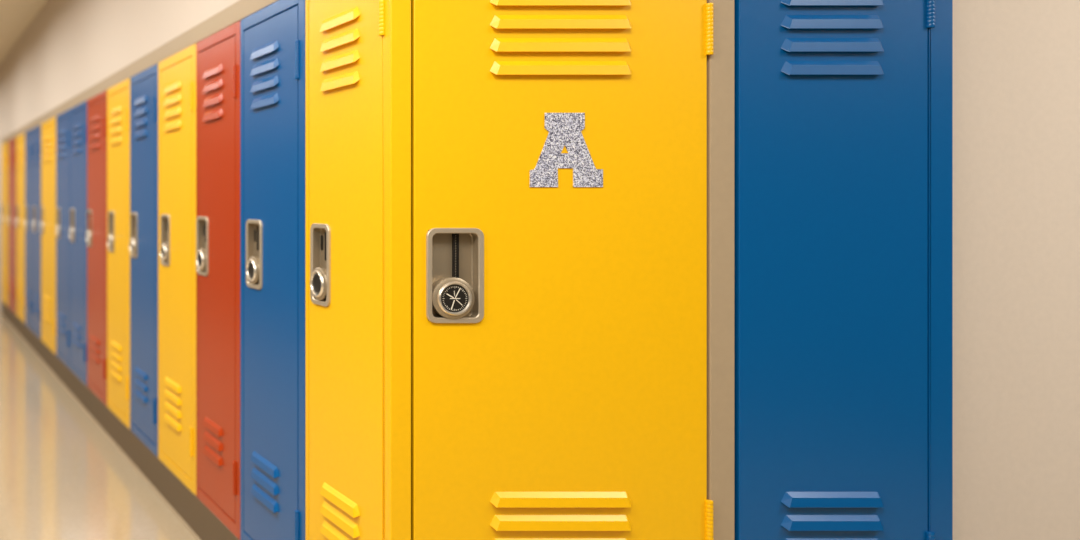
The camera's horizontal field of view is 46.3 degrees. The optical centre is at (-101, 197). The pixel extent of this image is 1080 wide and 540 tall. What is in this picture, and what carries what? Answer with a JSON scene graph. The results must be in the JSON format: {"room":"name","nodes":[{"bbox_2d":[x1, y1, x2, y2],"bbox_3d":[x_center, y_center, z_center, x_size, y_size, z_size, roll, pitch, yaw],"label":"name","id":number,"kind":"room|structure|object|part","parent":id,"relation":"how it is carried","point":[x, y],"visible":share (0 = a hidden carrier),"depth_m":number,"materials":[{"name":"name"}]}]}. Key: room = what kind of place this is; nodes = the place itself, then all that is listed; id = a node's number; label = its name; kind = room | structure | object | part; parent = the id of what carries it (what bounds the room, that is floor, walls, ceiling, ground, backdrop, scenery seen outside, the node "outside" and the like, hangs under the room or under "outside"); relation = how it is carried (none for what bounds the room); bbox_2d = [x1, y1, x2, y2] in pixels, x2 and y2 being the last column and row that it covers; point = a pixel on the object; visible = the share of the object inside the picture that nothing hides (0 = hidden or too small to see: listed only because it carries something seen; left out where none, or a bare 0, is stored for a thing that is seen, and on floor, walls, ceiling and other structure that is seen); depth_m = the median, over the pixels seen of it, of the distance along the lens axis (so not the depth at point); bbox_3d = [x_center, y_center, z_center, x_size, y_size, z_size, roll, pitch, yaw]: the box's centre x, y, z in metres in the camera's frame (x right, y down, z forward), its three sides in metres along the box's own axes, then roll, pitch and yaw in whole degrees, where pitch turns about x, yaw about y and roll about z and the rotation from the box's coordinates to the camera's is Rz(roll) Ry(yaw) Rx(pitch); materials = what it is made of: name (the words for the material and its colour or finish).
{"room":"school corridor","nodes":[
{"label":"school corridor","id":0,"kind":"room"},
{"bbox_2d":[0,0,46,62],"bbox_3d":[1.700,-1.659,5.000,7.000,0.100,16.200,0,0,0],"label":"ceiling","id":1,"kind":"structure","parent":0,"point":[16,16],"depth_m":8.07,"materials":[{"name":"paint"}]},
{"bbox_2d":[0,313,196,539],"bbox_3d":[1.700,1.421,5.000,7.000,0.100,16.200,0,0,0],"label":"floor","id":2,"kind":"structure","parent":0,"point":[62,477],"depth_m":4.50,"materials":[{"name":"tile"}]},
{"bbox_2d":[0,0,238,312],"bbox_3d":[1.449,-0.119,7.622,0.498,2.980,10.755,0,0,0],"label":"wall","id":3,"kind":"structure","parent":0,"point":[69,47],"depth_m":6.13,"materials":[{"name":"beige paint"}]},
{"bbox_2d":[1,301,238,539],"bbox_3d":[1.885,1.290,6.407,1.375,0.163,8.425,0,0,0],"label":"baseboard","id":4,"kind":"structure","parent":3,"relation":"attached to","point":[197,516],"depth_m":4.52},
{"bbox_2d":[1,142,7,305],"bbox_3d":[1.380,0.291,10.291,0.396,1.836,0.657,0,0,0],"label":"locker","id":5,"kind":"object","parent":4,"relation":"on","point":[4,207],"visible":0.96,"depth_m":10.22,"materials":[{"name":"yellow metal"}]},
{"bbox_2d":[2,267,5,285],"bbox_3d":[1.192,0.901,10.337,0.012,0.198,0.276,0,0,0],"label":"vent","id":6,"kind":"object","parent":5,"relation":"attached to","point":[3,268],"depth_m":10.31,"materials":[{"name":"yellow metal"}]},
{"bbox_2d":[2,154,5,171],"bbox_3d":[1.192,-0.400,10.337,0.012,0.203,0.276,0,0,0],"label":"vent","id":7,"kind":"object","parent":5,"relation":"attached to","point":[3,155],"depth_m":10.31,"materials":[{"name":"yellow metal"}]},
{"bbox_2d":[8,138,15,313],"bbox_3d":[1.380,0.291,9.615,0.396,1.836,0.691,0,0,0],"label":"locker","id":8,"kind":"object","parent":4,"relation":"on","point":[12,143],"visible":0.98,"depth_m":9.58,"materials":[{"name":"red metal"}]},
{"bbox_2d":[9,277,12,291],"bbox_3d":[1.192,0.928,9.663,0.012,0.145,0.291,0,0,0],"label":"vent","id":9,"kind":"object","parent":8,"relation":"attached to","point":[10,278],"depth_m":9.66,"materials":[{"name":"red metal"}]},
{"bbox_2d":[9,151,12,169],"bbox_3d":[1.192,-0.400,9.663,0.012,0.203,0.291,0,0,0],"label":"vent","id":10,"kind":"object","parent":8,"relation":"attached to","point":[10,152],"depth_m":9.67,"materials":[{"name":"red metal"}]},
{"bbox_2d":[16,133,24,322],"bbox_3d":[1.380,0.291,8.945,0.396,1.836,0.643,0,0,0],"label":"locker","id":11,"kind":"object","parent":4,"relation":"on","point":[20,140],"visible":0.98,"depth_m":8.94,"materials":[{"name":"yellow metal"}]},
{"bbox_3d":[1.195,0.189,9.150,0.006,0.232,0.130,0,0,0],"label":"lock plate","id":12,"kind":"part","parent":11,"relation":"part of","materials":[{"name":"silver metal"}]},
{"bbox_2d":[17,277,21,298],"bbox_3d":[1.192,0.901,8.990,0.012,0.198,0.270,0,0,0],"label":"vent","id":13,"kind":"object","parent":11,"relation":"attached to","point":[19,279],"depth_m":8.94,"materials":[{"name":"yellow metal"}]},
{"bbox_2d":[17,147,21,167],"bbox_3d":[1.192,-0.400,8.990,0.012,0.203,0.270,0,0,0],"label":"vent","id":14,"kind":"object","parent":11,"relation":"attached to","point":[19,150],"depth_m":8.94,"materials":[{"name":"yellow metal"}]},
{"bbox_2d":[25,129,32,330],"bbox_3d":[1.380,0.291,8.370,0.396,1.836,0.504,0,0,0],"label":"locker","id":15,"kind":"object","parent":4,"relation":"on","point":[29,134],"visible":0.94,"depth_m":8.32,"materials":[{"name":"blue metal"}]},
{"bbox_3d":[1.195,0.189,8.505,0.006,0.232,0.130,0,0,0],"label":"lock plate","id":16,"kind":"part","parent":15,"relation":"part of","materials":[{"name":"silver metal"}]},
{"bbox_2d":[26,289,29,305],"bbox_3d":[1.192,0.928,8.405,0.012,0.145,0.212,0,0,0],"label":"vent","id":17,"kind":"object","parent":15,"relation":"attached to","point":[27,290],"depth_m":8.38,"materials":[{"name":"blue metal"}]},
{"bbox_2d":[26,144,29,165],"bbox_3d":[1.192,-0.400,8.405,0.012,0.203,0.212,0,0,0],"label":"vent","id":18,"kind":"object","parent":15,"relation":"attached to","point":[27,145],"depth_m":8.38,"materials":[{"name":"blue metal"}]},
{"bbox_2d":[32,125,40,339],"bbox_3d":[1.380,0.291,7.880,0.396,1.836,0.470,0,0,0],"label":"locker","id":19,"kind":"object","parent":4,"relation":"on","point":[36,223],"visible":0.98,"depth_m":7.84,"materials":[{"name":"blue metal"}]},
{"bbox_3d":[1.195,0.189,7.998,0.006,0.232,0.130,0,0,0],"label":"lock plate","id":20,"kind":"part","parent":19,"relation":"part of","materials":[{"name":"silver metal"}]},
{"bbox_2d":[33,295,37,312],"bbox_3d":[1.192,0.928,7.913,0.012,0.145,0.198,0,0,0],"label":"vent","id":21,"kind":"object","parent":19,"relation":"attached to","point":[35,297],"depth_m":7.89,"materials":[{"name":"blue metal"}]},
{"bbox_2d":[33,140,37,163],"bbox_3d":[1.192,-0.400,7.913,0.012,0.203,0.198,0,0,0],"label":"vent","id":22,"kind":"object","parent":19,"relation":"attached to","point":[35,151],"depth_m":7.90,"materials":[{"name":"blue metal"}]},
{"bbox_2d":[40,117,55,354],"bbox_3d":[1.380,0.291,7.277,0.396,1.836,0.733,0,0,0],"label":"locker","id":23,"kind":"object","parent":4,"relation":"on","point":[48,128],"visible":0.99,"depth_m":7.26,"materials":[{"name":"yellow metal"}]},
{"bbox_3d":[1.195,0.189,7.546,0.006,0.232,0.130,0,0,0],"label":"lock plate","id":24,"kind":"part","parent":23,"relation":"part of","materials":[{"name":"silver metal"}]},
{"bbox_2d":[43,295,49,322],"bbox_3d":[1.192,0.901,7.328,0.012,0.198,0.308,0,0,0],"label":"vent","id":25,"kind":"object","parent":23,"relation":"attached to","point":[46,298],"depth_m":7.31,"materials":[{"name":"yellow metal"}]},
{"bbox_2d":[43,135,49,161],"bbox_3d":[1.192,-0.400,7.328,0.012,0.203,0.308,0,0,0],"label":"vent","id":26,"kind":"object","parent":23,"relation":"attached to","point":[46,138],"depth_m":7.33,"materials":[{"name":"yellow metal"}]},
{"bbox_2d":[56,110,69,368],"bbox_3d":[1.380,0.291,6.625,0.396,1.836,0.567,0,0,0],"label":"locker","id":27,"kind":"object","parent":4,"relation":"on","point":[62,120],"visible":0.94,"depth_m":6.59,"materials":[{"name":"blue metal"}]},
{"bbox_3d":[1.195,0.189,6.791,0.006,0.232,0.130,0,0,0],"label":"lock plate","id":28,"kind":"part","parent":27,"relation":"part of","materials":[{"name":"silver metal"}]},
{"bbox_2d":[58,312,64,334],"bbox_3d":[1.192,0.928,6.664,0.012,0.145,0.238,0,0,0],"label":"vent","id":29,"kind":"object","parent":27,"relation":"attached to","point":[61,315],"depth_m":6.63,"materials":[{"name":"blue metal"}]},
{"bbox_2d":[58,129,64,157],"bbox_3d":[1.192,-0.400,6.664,0.012,0.203,0.238,0,0,0],"label":"vent","id":30,"kind":"object","parent":27,"relation":"attached to","point":[61,132],"depth_m":6.65,"materials":[{"name":"blue metal"}]},
{"bbox_2d":[70,101,86,385],"bbox_3d":[1.380,0.291,6.052,0.396,1.836,0.574,0,0,0],"label":"locker","id":31,"kind":"object","parent":4,"relation":"on","point":[78,114],"visible":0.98,"depth_m":6.04,"materials":[{"name":"blue metal"}]},
{"bbox_3d":[1.195,0.189,6.236,0.006,0.232,0.130,0,0,0],"label":"lock plate","id":32,"kind":"part","parent":31,"relation":"part of","materials":[{"name":"silver metal"}]},
{"bbox_2d":[72,323,79,347],"bbox_3d":[1.192,0.928,6.092,0.012,0.145,0.241,0,0,0],"label":"vent","id":33,"kind":"object","parent":31,"relation":"attached to","point":[76,326],"depth_m":6.08,"materials":[{"name":"blue metal"}]},
{"bbox_2d":[72,123,79,154],"bbox_3d":[1.192,-0.400,6.092,0.012,0.203,0.241,0,0,0],"label":"vent","id":34,"kind":"object","parent":31,"relation":"attached to","point":[76,126],"depth_m":6.09,"materials":[{"name":"blue metal"}]},
{"bbox_2d":[86,90,106,405],"bbox_3d":[1.380,0.291,5.485,0.396,1.836,0.554,0,0,0],"label":"locker","id":35,"kind":"object","parent":4,"relation":"on","point":[96,235],"visible":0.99,"depth_m":5.43,"materials":[{"name":"red metal"}]},
{"bbox_3d":[1.195,0.189,5.676,0.006,0.232,0.130,0,0,0],"label":"lock plate","id":36,"kind":"part","parent":35,"relation":"part of","materials":[{"name":"silver metal"}]},
{"bbox_2d":[90,335,98,363],"bbox_3d":[1.192,0.928,5.524,0.012,0.145,0.233,0,0,0],"label":"vent","id":37,"kind":"object","parent":35,"relation":"attached to","point":[94,339],"depth_m":5.51,"materials":[{"name":"red metal"}]},
{"bbox_2d":[90,115,98,149],"bbox_3d":[1.192,-0.400,5.524,0.012,0.203,0.233,0,0,0],"label":"vent","id":38,"kind":"object","parent":35,"relation":"attached to","point":[94,119],"depth_m":5.52,"materials":[{"name":"red metal"}]},
{"bbox_2d":[107,78,129,428],"bbox_3d":[1.380,0.291,4.947,0.396,1.836,0.518,0,0,0],"label":"locker","id":39,"kind":"object","parent":4,"relation":"on","point":[118,96],"visible":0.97,"depth_m":4.91,"materials":[{"name":"yellow metal"}]},
{"bbox_3d":[1.195,0.189,5.089,0.006,0.232,0.130,0,0,0],"label":"lock plate","id":40,"kind":"part","parent":39,"relation":"part of","materials":[{"name":"silver metal"}]},
{"bbox_2d":[110,340,120,381],"bbox_3d":[1.192,0.901,4.983,0.012,0.198,0.218,0,0,0],"label":"vent","id":41,"kind":"object","parent":39,"relation":"attached to","point":[115,345],"depth_m":4.96,"materials":[{"name":"yellow metal"}]},
{"bbox_2d":[110,106,120,144],"bbox_3d":[1.192,-0.400,4.983,0.012,0.203,0.218,0,0,0],"label":"vent","id":42,"kind":"object","parent":39,"relation":"attached to","point":[115,113],"depth_m":4.98,"materials":[{"name":"yellow metal"}]},
{"bbox_2d":[129,64,157,456],"bbox_3d":[1.380,0.291,4.432,0.396,1.836,0.506,0,0,0],"label":"locker","id":43,"kind":"object","parent":4,"relation":"on","point":[143,245],"visible":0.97,"depth_m":4.39,"materials":[{"name":"blue metal"}]},
{"bbox_3d":[1.195,0.189,4.600,0.006,0.232,0.130,0,0,0],"label":"lock plate","id":44,"kind":"part","parent":43,"relation":"part of","materials":[{"name":"silver metal"}]},
{"bbox_2d":[134,367,146,403],"bbox_3d":[1.192,0.928,4.467,0.012,0.145,0.213,0,0,0],"label":"vent","id":45,"kind":"object","parent":43,"relation":"attached to","point":[140,373],"depth_m":4.46,"materials":[{"name":"blue metal"}]},
{"bbox_2d":[134,95,146,138],"bbox_3d":[1.192,-0.400,4.467,0.012,0.203,0.213,0,0,0],"label":"vent","id":46,"kind":"object","parent":43,"relation":"attached to","point":[140,101],"depth_m":4.46,"materials":[{"name":"blue metal"}]},
{"bbox_2d":[158,44,195,495],"bbox_3d":[1.380,0.291,3.909,0.396,1.836,0.534,0,0,0],"label":"locker","id":47,"kind":"object","parent":4,"relation":"on","point":[176,73],"visible":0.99,"depth_m":3.90,"materials":[{"name":"yellow metal"}]},
{"bbox_3d":[1.195,0.189,4.054,0.006,0.232,0.130,0,0,0],"label":"lock plate","id":48,"kind":"part","parent":47,"relation":"part of","materials":[{"name":"silver metal"}]},
{"bbox_2d":[164,376,180,431],"bbox_3d":[1.192,0.901,3.947,0.012,0.198,0.224,0,0,0],"label":"vent","id":49,"kind":"object","parent":47,"relation":"attached to","point":[172,385],"depth_m":3.93,"materials":[{"name":"yellow metal"}]},
{"bbox_2d":[164,81,180,130],"bbox_3d":[1.192,-0.400,3.947,0.012,0.203,0.224,0,0,0],"label":"vent","id":50,"kind":"object","parent":47,"relation":"attached to","point":[172,89],"depth_m":3.94,"materials":[{"name":"yellow metal"}]},
{"bbox_2d":[196,21,239,539],"bbox_3d":[1.380,0.291,3.406,0.396,1.836,0.469,0,0,0],"label":"locker","id":51,"kind":"object","parent":4,"relation":"on","point":[218,54],"visible":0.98,"depth_m":3.39,"materials":[{"name":"red metal"}]},
{"bbox_3d":[1.195,0.189,3.557,0.006,0.232,0.130,0,0,0],"label":"lock plate","id":52,"kind":"part","parent":51,"relation":"part of","materials":[{"name":"silver metal"}]},
{"bbox_2d":[203,417,222,466],"bbox_3d":[1.192,0.928,3.439,0.012,0.145,0.197,0,0,0],"label":"vent","id":53,"kind":"object","parent":51,"relation":"attached to","point":[212,427],"depth_m":3.42,"materials":[{"name":"red metal"}]},
{"bbox_2d":[203,63,222,120],"bbox_3d":[1.192,-0.400,3.439,0.012,0.203,0.197,0,0,0],"label":"vent","id":54,"kind":"object","parent":51,"relation":"attached to","point":[212,72],"depth_m":3.43,"materials":[{"name":"red metal"}]},
{"bbox_2d":[240,0,304,539],"bbox_3d":[1.380,0.291,2.916,0.396,1.836,0.506,0,0,0],"label":"locker","id":55,"kind":"object","parent":4,"relation":"on","point":[272,38],"visible":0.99,"depth_m":2.89,"materials":[{"name":"blue metal"}]},
{"bbox_3d":[1.195,0.189,3.038,0.006,0.232,0.130,0,0,0],"label":"lock plate","id":56,"kind":"part","parent":55,"relation":"part of","materials":[{"name":"silver metal"}]},
{"bbox_3d":[1.214,0.138,3.053,0.004,0.081,0.008,0,0,0],"label":"slide rail","id":57,"kind":"part","parent":55,"relation":"part of","materials":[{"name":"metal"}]},
{"bbox_2d":[250,451,278,512],"bbox_3d":[1.192,0.928,2.951,0.012,0.145,0.213,0,0,0],"label":"vent","id":58,"kind":"object","parent":55,"relation":"attached to","point":[264,470],"depth_m":2.94,"materials":[{"name":"blue metal"}]},
{"bbox_2d":[250,40,278,109],"bbox_3d":[1.192,-0.400,2.951,0.012,0.203,0.213,0,0,0],"label":"vent","id":59,"kind":"object","parent":55,"relation":"attached to","point":[264,54],"depth_m":2.94,"materials":[{"name":"blue metal"}]},
{"bbox_2d":[305,0,410,539],"bbox_3d":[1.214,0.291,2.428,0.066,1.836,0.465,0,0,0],"label":"locker","id":60,"kind":"object","parent":4,"relation":"on","point":[358,52],"visible":1,"depth_m":2.36,"materials":[{"name":"yellow metal"}]},
{"bbox_3d":[1.195,0.189,2.559,0.006,0.232,0.112,0,0,0],"label":"lock plate","id":61,"kind":"part","parent":60,"relation":"part of","materials":[{"name":"silver metal"}]},
{"bbox_2d":[320,482,359,539],"bbox_3d":[1.192,0.901,2.449,0.012,0.198,0.210,0,0,0],"label":"vent","id":62,"kind":"object","parent":60,"relation":"attached to","point":[339,508],"depth_m":2.45,"materials":[{"name":"yellow metal"}]},
{"bbox_2d":[320,7,359,91],"bbox_3d":[1.192,-0.400,2.449,0.012,0.203,0.210,0,0,0],"label":"vent","id":63,"kind":"object","parent":60,"relation":"attached to","point":[339,27],"depth_m":2.44,"materials":[{"name":"yellow metal"}]},
{"bbox_3d":[1.208,0.289,2.436,0.020,1.740,0.402,0,0,0],"label":"door","id":64,"kind":"part","parent":60,"relation":"part of","materials":[{"name":"yellow metal"}]},
{"bbox_2d":[411,0,713,539],"bbox_3d":[1.615,0.291,2.367,0.729,1.832,0.376,0,0,0],"label":"locker","id":65,"kind":"object","parent":4,"relation":"on","point":[559,334],"visible":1,"depth_m":2.19,"materials":[{"name":"yellow metal"}]},
{"bbox_3d":[1.352,0.189,2.192,0.139,0.232,0.006,0,0,0],"label":"lock plate","id":66,"kind":"part","parent":65,"relation":"part of","materials":[{"name":"silver metal"}]},
{"bbox_3d":[1.365,0.151,2.212,0.014,0.126,0.006,0,0,0],"label":"slide rail","id":67,"kind":"part","parent":65,"relation":"part of","materials":[{"name":"black metal"}]},
{"bbox_2d":[490,492,630,539],"bbox_3d":[1.611,0.819,2.189,0.345,0.205,0.012,0,0,0],"label":"vent","id":68,"kind":"object","parent":65,"relation":"attached to","point":[513,515],"depth_m":2.19,"materials":[{"name":"yellow metal"}]},
{"bbox_2d":[490,0,630,74],"bbox_3d":[1.611,-0.400,2.189,0.345,0.203,0.012,0,0,0],"label":"vent","id":69,"kind":"object","parent":65,"relation":"attached to","point":[528,37],"depth_m":2.19,"materials":[{"name":"yellow metal"}]},
{"bbox_2d":[530,113,602,186],"bbox_3d":[1.624,-0.117,2.194,0.177,0.181,0.002,0,0,0],"label":"sticker","id":70,"kind":"object","parent":65,"relation":"attached to","point":[564,129],"visible":1,"depth_m":2.19,"materials":[{"name":"silver metal"}]},
{"bbox_2d":[734,0,952,539],"bbox_3d":[2.306,0.291,2.369,0.525,1.836,0.372,0,0,0],"label":"locker","id":71,"kind":"object","parent":4,"relation":"on","point":[843,109],"visible":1,"depth_m":2.19,"materials":[{"name":"blue metal"}]},
{"bbox_2d":[781,492,883,539],"bbox_3d":[2.273,0.819,2.189,0.249,0.205,0.012,0,0,0],"label":"vent","id":72,"kind":"object","parent":71,"relation":"attached to","point":[804,515],"depth_m":2.19,"materials":[{"name":"blue metal"}]},
{"bbox_2d":[781,0,883,74],"bbox_3d":[2.273,-0.400,2.189,0.249,0.203,0.012,0,0,0],"label":"vent","id":73,"kind":"object","parent":71,"relation":"attached to","point":[819,37],"depth_m":2.19,"materials":[{"name":"blue metal"}]},
{"bbox_3d":[2.306,0.291,2.206,0.525,1.836,0.022,0,0,0],"label":"frame","id":74,"kind":"part","parent":71,"relation":"part of","materials":[{"name":"blue metal"}]},
{"bbox_2d":[2,0,277,143],"bbox_3d":[1.885,-0.663,6.406,1.375,0.072,8.428,0,0,0],"label":"trim","id":75,"kind":"structure","parent":3,"relation":"attached to","point":[241,9],"depth_m":4.09,"materials":[{"name":"beige paint"}]},
{"bbox_2d":[953,0,1079,539],"bbox_3d":[3.201,-0.119,2.507,3.998,2.980,0.616,0,0,0],"label":"wall","id":76,"kind":"structure","parent":0,"point":[1016,63],"depth_m":2.31,"materials":[{"name":"beige paint"}]},
{"bbox_2d":[707,0,733,539],"bbox_3d":[2.007,0.291,2.376,0.060,1.832,0.359,0,0,0],"label":"trim","id":77,"kind":"structure","parent":76,"relation":"attached to","point":[720,65],"depth_m":2.20,"materials":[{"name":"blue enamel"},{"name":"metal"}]}
]}

